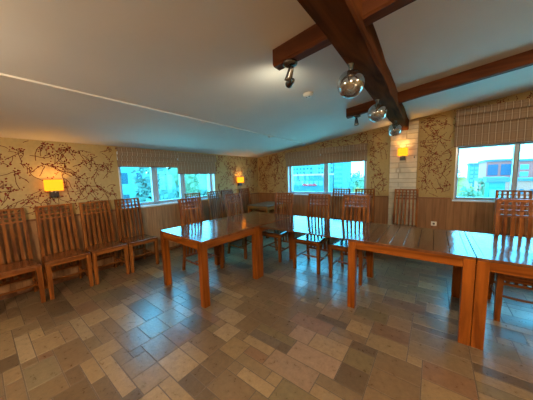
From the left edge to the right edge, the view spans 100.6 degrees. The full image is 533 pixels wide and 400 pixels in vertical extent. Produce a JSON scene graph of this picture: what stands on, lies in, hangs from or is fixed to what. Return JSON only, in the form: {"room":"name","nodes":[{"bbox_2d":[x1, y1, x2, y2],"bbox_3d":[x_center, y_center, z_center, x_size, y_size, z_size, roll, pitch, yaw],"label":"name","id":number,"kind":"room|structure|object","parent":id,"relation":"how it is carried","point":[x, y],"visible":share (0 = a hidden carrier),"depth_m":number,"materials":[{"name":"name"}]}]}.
{"room":"dining hall","nodes":[
{"label":"dining hall","id":0,"kind":"room"},
{"bbox_2d":[0,137,258,222],"bbox_3d":[-3.146,0.294,3.074,0.281,2.185,9.280,3,8,37],"label":"wall","id":1,"kind":"structure","parent":0,"point":[88,172],"depth_m":3.18,"materials":[{"name":"paper"}]},
{"bbox_2d":[43,179,63,196],"bbox_3d":[-2.909,-0.161,3.025,0.119,0.235,0.180,3,8,37],"label":"wall lamp","id":2,"kind":"object","parent":1,"relation":"attached to","point":[53,186],"visible":1,"depth_m":3.00,"materials":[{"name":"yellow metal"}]},
{"bbox_2d":[0,244,182,299],"bbox_3d":[-2.924,1.144,3.176,0.022,0.060,8.978,3,8,37],"label":"baseboard","id":3,"kind":"structure","parent":1,"relation":"attached to","point":[30,289],"depth_m":3.23,"materials":[{"name":"brown wood"}]},
{"bbox_2d":[0,193,258,293],"bbox_3d":[-2.938,0.714,3.136,0.014,0.925,8.984,3,8,37],"label":"wainscoting","id":4,"kind":"structure","parent":1,"relation":"attached to","point":[155,219],"depth_m":3.44,"materials":[{"name":"brown wood"}]},
{"bbox_2d":[12,193,257,221],"bbox_3d":[-2.950,0.242,3.081,0.022,0.025,8.978,3,8,37],"label":"trim","id":5,"kind":"structure","parent":1,"relation":"attached to","point":[28,220],"depth_m":3.25,"materials":[{"name":"brown wood"}]},
{"bbox_2d":[116,152,215,209],"bbox_3d":[-1.904,-0.426,4.538,0.220,0.987,2.060,3,8,37],"label":"window","id":6,"kind":"structure","parent":1,"relation":"in","point":[155,201],"depth_m":4.31,"materials":[{"name":"grey plastic"}]},
{"bbox_2d":[115,147,177,167],"bbox_3d":[-2.125,-0.756,4.032,0.106,0.318,1.059,3,8,37],"label":"roman shade","id":7,"kind":"object","parent":6,"relation":"attached to","point":[127,157],"visible":1,"depth_m":3.95,"materials":[{"name":"fabric"}]},
{"bbox_2d":[177,152,216,173],"bbox_3d":[-1.511,-0.790,4.855,0.091,0.438,0.991,3,8,37],"label":"roman shade","id":8,"kind":"object","parent":6,"relation":"attached to","point":[188,163],"visible":0.94,"depth_m":4.80,"materials":[{"name":"fabric"}]},
{"bbox_2d":[237,177,243,185],"bbox_3d":[-0.704,-0.499,5.920,0.119,0.235,0.170,3,8,37],"label":"wall lamp","id":9,"kind":"object","parent":1,"relation":"attached to","point":[240,180],"visible":1,"depth_m":5.87,"materials":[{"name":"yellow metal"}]},
{"bbox_2d":[197,174,206,195],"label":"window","id":10,"kind":"structure","parent":0,"point":[202,177],"depth_m":29.53,"materials":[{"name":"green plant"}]},
{"bbox_2d":[0,233,532,399],"bbox_3d":[0.466,1.448,0.646,9.060,0.200,9.560,3,8,37],"label":"floor","id":11,"kind":"structure","parent":0,"point":[286,333],"depth_m":1.97,"materials":[{"name":"brown tile"}]},
{"bbox_2d":[0,207,45,302],"bbox_3d":[-2.996,0.678,2.579,0.528,1.116,0.438,3,8,37],"label":"chair","id":12,"kind":"object","parent":11,"relation":"on","point":[10,269],"visible":1,"depth_m":2.68,"materials":[{"name":"brown wood"}]},
{"bbox_2d":[34,203,93,299],"bbox_3d":[-2.713,0.631,2.951,0.528,1.116,0.438,3,8,37],"label":"chair","id":13,"kind":"object","parent":11,"relation":"on","point":[48,261],"visible":1,"depth_m":2.98,"materials":[{"name":"brown wood"}]},
{"bbox_2d":[79,200,129,284],"bbox_3d":[-2.439,0.585,3.311,0.528,1.116,0.438,3,8,37],"label":"chair","id":14,"kind":"object","parent":11,"relation":"on","point":[110,246],"visible":0.98,"depth_m":3.34,"materials":[{"name":"brown wood"}]},
{"bbox_2d":[114,197,158,272],"bbox_3d":[-2.164,0.539,3.671,0.528,1.116,0.438,3,8,37],"label":"chair","id":15,"kind":"object","parent":11,"relation":"on","point":[136,240],"visible":0.96,"depth_m":3.70,"materials":[{"name":"brown wood"}]},
{"bbox_2d":[184,192,203,223],"bbox_3d":[-1.375,0.415,4.633,0.528,1.116,0.438,3,8,37],"label":"chair","id":16,"kind":"object","parent":11,"relation":"on","point":[186,195],"visible":0.14,"depth_m":4.70,"materials":[{"name":"brown wood"}]},
{"bbox_2d":[177,197,223,269],"bbox_3d":[-1.025,0.533,3.428,0.528,1.116,0.438,3,8,37],"label":"chair","id":17,"kind":"object","parent":11,"relation":"on","point":[181,211],"visible":0.36,"depth_m":3.47,"materials":[{"name":"brown wood"}]},
{"bbox_2d":[160,219,259,307],"bbox_3d":[-0.751,0.752,3.028,0.932,0.750,0.920,3,8,39],"label":"wooden table","id":18,"kind":"object","parent":11,"relation":"on","point":[202,236],"visible":1,"depth_m":2.84,"materials":[{"name":"brown wood"}]},
{"bbox_2d":[207,191,223,219],"bbox_3d":[-1.026,0.358,5.074,0.528,1.116,0.438,3,8,37],"label":"chair","id":19,"kind":"object","parent":11,"relation":"on","point":[211,211],"visible":0.4,"depth_m":5.16,"materials":[{"name":"brown wood"}]},
{"bbox_2d":[221,189,233,216],"bbox_3d":[-0.789,0.310,5.469,0.528,1.116,0.438,3,8,37],"label":"chair","id":20,"kind":"object","parent":11,"relation":"on","point":[230,190],"visible":0.25,"depth_m":5.47,"materials":[{"name":"brown wood"}]},
{"bbox_2d":[224,193,251,258],"bbox_3d":[-0.439,0.443,4.114,0.528,1.116,0.438,3,8,39],"label":"chair","id":21,"kind":"object","parent":11,"relation":"on","point":[228,206],"visible":0.38,"depth_m":4.15,"materials":[{"name":"brown wood"}]},
{"bbox_2d":[239,188,258,212],"bbox_3d":[-0.408,0.244,5.985,0.528,1.116,0.438,3,8,37],"label":"chair","id":22,"kind":"object","parent":11,"relation":"on","point":[241,189],"visible":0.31,"depth_m":6.08,"materials":[{"name":"brown wood"}]},
{"bbox_2d":[219,211,294,277],"bbox_3d":[-0.166,0.660,3.735,0.932,0.750,0.920,3,8,39],"label":"wooden table","id":23,"kind":"object","parent":11,"relation":"on","point":[253,218],"visible":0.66,"depth_m":3.58,"materials":[{"name":"brown wood"}]},
{"bbox_2d":[247,201,285,237],"bbox_3d":[0.040,0.460,5.570,0.600,0.750,0.860,3,8,37],"label":"wooden table","id":24,"kind":"object","parent":11,"relation":"on","point":[267,206],"visible":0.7,"depth_m":5.30,"materials":[{"name":"brown wood"}]},
{"bbox_2d":[262,192,293,262],"bbox_3d":[0.198,0.445,3.927,0.438,1.116,0.528,3,8,37],"label":"chair","id":25,"kind":"object","parent":11,"relation":"on","point":[277,234],"visible":0.66,"depth_m":3.95,"materials":[{"name":"brown wood"}]},
{"bbox_2d":[292,194,330,274],"bbox_3d":[0.724,0.482,3.442,0.438,1.116,0.528,3,8,37],"label":"chair","id":26,"kind":"object","parent":11,"relation":"on","point":[312,240],"visible":0.81,"depth_m":3.46,"materials":[{"name":"brown wood"}]},
{"bbox_2d":[330,188,350,220],"bbox_3d":[1.508,0.328,4.689,0.438,1.116,0.528,3,8,37],"label":"chair","id":27,"kind":"object","parent":11,"relation":"on","point":[334,189],"visible":0.34,"depth_m":4.84,"materials":[{"name":"brown wood"}]},
{"bbox_2d":[329,195,369,285],"bbox_3d":[1.182,0.506,3.096,0.438,1.116,0.528,3,8,37],"label":"chair","id":28,"kind":"object","parent":11,"relation":"on","point":[341,245],"visible":0.59,"depth_m":3.15,"materials":[{"name":"brown wood"}]},
{"bbox_2d":[353,189,374,222],"bbox_3d":[1.891,0.347,4.400,0.438,1.116,0.528,3,8,37],"label":"chair","id":29,"kind":"object","parent":11,"relation":"on","point":[356,191],"visible":0.3,"depth_m":4.48,"materials":[{"name":"brown wood"}]},
{"bbox_2d":[392,189,418,226],"bbox_3d":[2.465,0.377,3.967,0.438,1.116,0.528,3,8,37],"label":"chair","id":30,"kind":"object","parent":11,"relation":"on","point":[409,190],"visible":0.48,"depth_m":4.09,"materials":[{"name":"brown wood"}]},
{"bbox_2d":[347,223,475,345],"bbox_3d":[1.533,0.751,2.424,0.980,0.750,0.938,3,8,37],"label":"wooden table","id":31,"kind":"object","parent":11,"relation":"on","point":[449,247],"visible":1,"depth_m":2.15,"materials":[{"name":"brown wood"}]},
{"bbox_2d":[259,216,367,239],"bbox_3d":[0.659,0.343,3.038,1.184,0.016,0.938,3,8,37],"label":"table leaf","id":32,"kind":"object","parent":31,"relation":"on","point":[330,228],"visible":0.86,"depth_m":2.91,"materials":[{"name":"brown wood"}]},
{"bbox_2d":[464,232,532,350],"bbox_3d":[2.319,0.792,1.831,0.980,0.750,0.938,3,8,37],"label":"wooden table","id":33,"kind":"object","parent":11,"relation":"on","point":[508,255],"visible":0.81,"depth_m":1.75,"materials":[{"name":"brown wood"}]},
{"bbox_2d":[488,198,532,321],"bbox_3d":[2.476,0.573,2.119,0.438,1.116,0.528,3,8,37],"label":"chair","id":34,"kind":"object","parent":11,"relation":"on","point":[500,278],"visible":0.52,"depth_m":2.25,"materials":[{"name":"brown wood"}]},
{"bbox_2d":[492,190,532,237],"bbox_3d":[3.541,0.433,3.154,0.438,1.116,0.528,3,8,37],"label":"chair","id":35,"kind":"object","parent":11,"relation":"on","point":[530,192],"visible":0.3,"depth_m":3.28,"materials":[{"name":"brown wood"}]},
{"bbox_2d":[0,0,532,157],"bbox_3d":[0.391,-1.202,0.365,9.060,1.224,9.560,3,8,37],"label":"ceiling","id":36,"kind":"structure","parent":0,"point":[207,60],"depth_m":1.84,"materials":[{"name":"paint"}]},
{"bbox_2d":[0,73,309,144],"bbox_3d":[-0.846,-1.044,2.895,0.038,0.025,6.481,3,8,36],"label":"cable conduit","id":37,"kind":"object","parent":36,"relation":"attached to","point":[1,74],"visible":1,"depth_m":2.08,"materials":[{"name":"beige plastic"}]},
{"bbox_2d":[303,91,312,97],"bbox_3d":[0.465,-1.170,2.474,0.111,0.050,0.112,-7,8,-43],"label":"smoke detector","id":38,"kind":"object","parent":36,"relation":"attached to","point":[309,94],"visible":1,"depth_m":2.44,"materials":[{"name":"beige plastic"}]},
{"bbox_2d":[273,0,415,70],"bbox_3d":[1.537,-1.200,0.541,3.685,0.563,0.108,3,8,37],"label":"ceiling beam","id":39,"kind":"structure","parent":36,"relation":"attached to","point":[311,40],"depth_m":1.44,"materials":[{"name":"brown wood"}]},
{"bbox_2d":[282,58,297,87],"bbox_3d":[0.166,-0.939,1.657,0.109,0.138,0.196,-3,6,-9],"label":"spotlight","id":40,"kind":"object","parent":39,"relation":"attached to","point":[290,63],"visible":1,"depth_m":1.60,"materials":[{"name":"silver metal"}]},
{"bbox_2d":[297,0,408,130],"bbox_3d":[0.702,-1.122,1.633,0.215,0.230,6.570,3,7,36],"label":"ceiling beam","id":41,"kind":"structure","parent":36,"relation":"attached to","point":[341,22],"depth_m":1.45,"materials":[{"name":"brown wood"}]},
{"bbox_2d":[337,62,364,97],"bbox_3d":[0.629,-0.892,1.651,0.195,0.246,0.195,3,8,37],"label":"globe pendant","id":42,"kind":"object","parent":41,"relation":"hanging from","point":[350,84],"visible":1,"depth_m":1.63,"materials":[{"name":"clear glass"}]},
{"bbox_2d":[367,98,386,121],"bbox_3d":[1.230,-0.994,2.457,0.195,0.246,0.195,3,8,37],"label":"globe pendant","id":43,"kind":"object","parent":41,"relation":"hanging from","point":[377,112],"visible":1,"depth_m":2.43,"materials":[{"name":"clear glass"}]},
{"bbox_2d":[388,120,401,135],"bbox_3d":[2.010,-1.123,3.464,0.195,0.246,0.195,3,8,37],"label":"globe pendant","id":44,"kind":"object","parent":41,"relation":"hanging from","point":[394,129],"visible":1,"depth_m":3.44,"materials":[{"name":"clear glass"}]},
{"bbox_2d":[346,49,532,118],"bbox_3d":[2.833,-1.397,1.866,4.230,0.636,0.088,3,8,37],"label":"ceiling beam","id":45,"kind":"structure","parent":36,"relation":"attached to","point":[524,59],"depth_m":2.39,"materials":[{"name":"brown wood"}]},
{"bbox_2d":[352,114,360,125],"bbox_3d":[1.261,-1.114,3.100,0.110,0.136,0.110,3,8,37],"label":"spotlight","id":46,"kind":"object","parent":45,"relation":"attached to","point":[356,117],"visible":1,"depth_m":3.08,"materials":[{"name":"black metal"}]},
{"bbox_2d":[257,90,532,212],"bbox_3d":[3.221,-0.500,4.161,9.060,3.177,0.281,3,8,37],"label":"wall","id":47,"kind":"structure","parent":0,"point":[436,159],"depth_m":4.22,"materials":[{"name":"paper"}]},
{"bbox_2d":[288,154,366,195],"bbox_3d":[1.403,-0.618,5.424,2.030,1.017,0.210,3,8,37],"label":"window","id":48,"kind":"structure","parent":47,"relation":"in","point":[326,166],"depth_m":5.46,"materials":[{"name":"grey plastic"}]},
{"bbox_2d":[285,149,320,166],"bbox_3d":[0.912,-1.051,5.611,0.986,0.363,0.096,3,8,37],"label":"roman shade","id":49,"kind":"object","parent":48,"relation":"attached to","point":[311,157],"visible":0.98,"depth_m":5.57,"materials":[{"name":"fabric"}]},
{"bbox_2d":[320,143,367,163],"bbox_3d":[1.722,-1.034,4.997,1.042,0.373,0.096,3,8,37],"label":"roman shade","id":50,"kind":"object","parent":48,"relation":"attached to","point":[356,152],"visible":1,"depth_m":4.95,"materials":[{"name":"fabric"}]},
{"bbox_2d":[262,193,450,198],"bbox_3d":[3.143,-0.036,4.089,8.500,0.025,0.022,3,8,37],"label":"trim","id":51,"kind":"structure","parent":47,"relation":"attached to","point":[262,193],"depth_m":4.16,"materials":[{"name":"brown wood"}]},
{"bbox_2d":[259,193,532,236],"bbox_3d":[3.159,0.435,4.143,8.500,0.925,0.014,3,8,37],"label":"wainscoting","id":52,"kind":"structure","parent":47,"relation":"attached to","point":[475,217],"depth_m":4.08,"materials":[{"name":"brown wood"}]},
{"bbox_2d":[388,118,418,224],"bbox_3d":[2.689,-0.333,4.377,0.461,2.430,0.054,3,8,37],"label":"pilaster","id":53,"kind":"object","parent":47,"relation":"attached to","point":[406,179],"visible":0.74,"depth_m":4.33,"materials":[{"name":"beige"}]},
{"bbox_2d":[397,147,407,159],"bbox_3d":[2.624,-0.885,4.257,0.165,0.235,0.109,3,8,37],"label":"wall lamp","id":54,"kind":"object","parent":53,"relation":"attached to","point":[402,152],"visible":1,"depth_m":4.22,"materials":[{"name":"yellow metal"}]},
{"bbox_2d":[452,141,532,203],"bbox_3d":[4.207,-0.425,3.312,2.160,0.972,0.210,3,8,37],"label":"window","id":55,"kind":"structure","parent":47,"relation":"in","point":[517,145],"depth_m":3.62,"materials":[{"name":"grey plastic"}]},
{"bbox_2d":[454,98,532,146],"bbox_3d":[4.111,-1.173,3.130,2.195,0.608,0.141,3,8,37],"label":"roman shade","id":56,"kind":"object","parent":47,"relation":"attached to","point":[507,122],"visible":1,"depth_m":3.49,"materials":[{"name":"fabric"}]},
{"label":"outside","id":57,"kind":"structure","parent":0,"visible":0},
{"bbox_3d":[30.152,3.378,47.141,320.000,0.500,280.000,3,8,37],"label":"ground","id":58,"kind":"structure","parent":57,"visible":0},
{"bbox_2d":[120,167,145,203],"bbox_3d":[-22.125,-0.284,27.494,8.300,13.850,10.900,3,8,37],"label":"apartment block","id":59,"kind":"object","parent":58,"relation":"on","point":[128,187],"visible":0.06,"depth_m":27.37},
{"bbox_2d":[131,167,179,202],"bbox_3d":[-9.832,1.571,20.482,4.274,10.961,4.203,-2,6,-8],"label":"leafy tree","id":60,"kind":"object","parent":58,"relation":"on","point":[168,189],"visible":0.32,"depth_m":19.23,"materials":[{"name":"green plant"}]},
{"bbox_2d":[167,168,201,196],"bbox_3d":[-9.570,1.216,24.808,5.340,10.740,4.286,3,8,37],"label":"leafy tree","id":61,"kind":"object","parent":58,"relation":"on","point":[192,181],"visible":0.23,"depth_m":23.32,"materials":[{"name":"green plant"}]},
{"bbox_2d":[293,165,317,173],"bbox_3d":[16.574,-8.746,87.532,9.000,15.850,10.300,3,8,37],"label":"apartment block","id":62,"kind":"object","parent":58,"relation":"on","point":[309,169],"visible":0.25,"depth_m":82.80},
{"bbox_2d":[293,173,333,191],"bbox_3d":[9.643,-0.848,46.433,7.300,9.200,5.300,3,8,37],"label":"building","id":63,"kind":"structure","parent":58,"relation":"on","point":[299,180],"depth_m":44.13,"materials":[{"name":"teal concrete"}]},
{"bbox_2d":[318,163,333,187],"bbox_3d":[20.384,-8.583,70.750,5.300,18.850,8.300,3,8,37],"label":"apartment tower","id":64,"kind":"structure","parent":58,"relation":"on","point":[331,165],"depth_m":66.69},
{"bbox_2d":[334,162,350,190],"bbox_3d":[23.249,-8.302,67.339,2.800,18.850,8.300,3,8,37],"label":"apartment tower","id":65,"kind":"structure","parent":58,"relation":"on","point":[342,171],"depth_m":64.60,"materials":[{"name":"teal concrete"}]},
{"bbox_2d":[347,171,361,191],"bbox_3d":[17.864,-0.955,43.747,3.851,9.530,3.720,3,8,37],"label":"leafy tree","id":66,"kind":"object","parent":58,"relation":"on","point":[353,177],"visible":0.3,"depth_m":42.95,"materials":[{"name":"green plant"}]},
{"bbox_2d":[351,176,363,192],"bbox_3d":[17.281,-0.130,40.306,3.602,8.648,3.322,3,8,37],"label":"leafy tree","id":67,"kind":"object","parent":58,"relation":"on","point":[360,184],"visible":0.34,"depth_m":39.48,"materials":[{"name":"green plant"}]},
{"bbox_2d":[457,170,473,195],"bbox_3d":[23.191,0.842,26.944,3.201,9.201,3.101,3,8,37],"label":"leafy tree","id":68,"kind":"object","parent":58,"relation":"on","point":[462,181],"visible":0.16,"depth_m":25.90,"materials":[{"name":"green plant"}]},
{"bbox_2d":[457,186,482,196],"bbox_3d":[18.502,2.479,20.266,2.696,7.620,2.169,3,8,37],"label":"leafy tree","id":69,"kind":"object","parent":58,"relation":"on","point":[468,193],"visible":0.07,"depth_m":19.83,"materials":[{"name":"green plant"}]},
{"bbox_2d":[467,163,478,189],"bbox_3d":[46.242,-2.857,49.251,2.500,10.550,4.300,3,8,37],"label":"office tower","id":70,"kind":"structure","parent":58,"relation":"on","point":[473,168],"depth_m":47.73,"materials":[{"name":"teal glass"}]},
{"bbox_2d":[476,180,484,196],"bbox_3d":[27.755,1.103,27.908,2.530,8.226,2.962,-6,7,-36],"label":"leafy tree","id":71,"kind":"object","parent":58,"relation":"on","point":[482,184],"visible":0.09,"depth_m":27.76,"materials":[{"name":"green plant"}]},
{"bbox_2d":[478,159,511,177],"bbox_3d":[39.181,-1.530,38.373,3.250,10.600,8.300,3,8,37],"label":"brick building","id":72,"kind":"structure","parent":58,"relation":"on","point":[495,167],"depth_m":35.01,"materials":[{"name":"blue brick"}]},
{"bbox_2d":[483,177,509,197],"bbox_3d":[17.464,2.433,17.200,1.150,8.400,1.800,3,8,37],"label":"kiosk","id":73,"kind":"object","parent":58,"relation":"on","point":[492,184],"visible":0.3,"depth_m":16.30,"materials":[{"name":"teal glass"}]},
{"bbox_2d":[473,177,532,197],"bbox_3d":[34.594,0.770,31.421,7.500,7.750,5.300,3,8,37],"label":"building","id":74,"kind":"structure","parent":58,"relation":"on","point":[524,183],"depth_m":28.97,"materials":[{"name":"white"}]},
{"bbox_2d":[518,159,532,176],"bbox_3d":[43.238,-1.212,35.007,7.200,10.450,8.800,3,8,37],"label":"brick building","id":75,"kind":"structure","parent":58,"relation":"on","point":[525,165],"depth_m":32.78,"materials":[{"name":"pink brick"}]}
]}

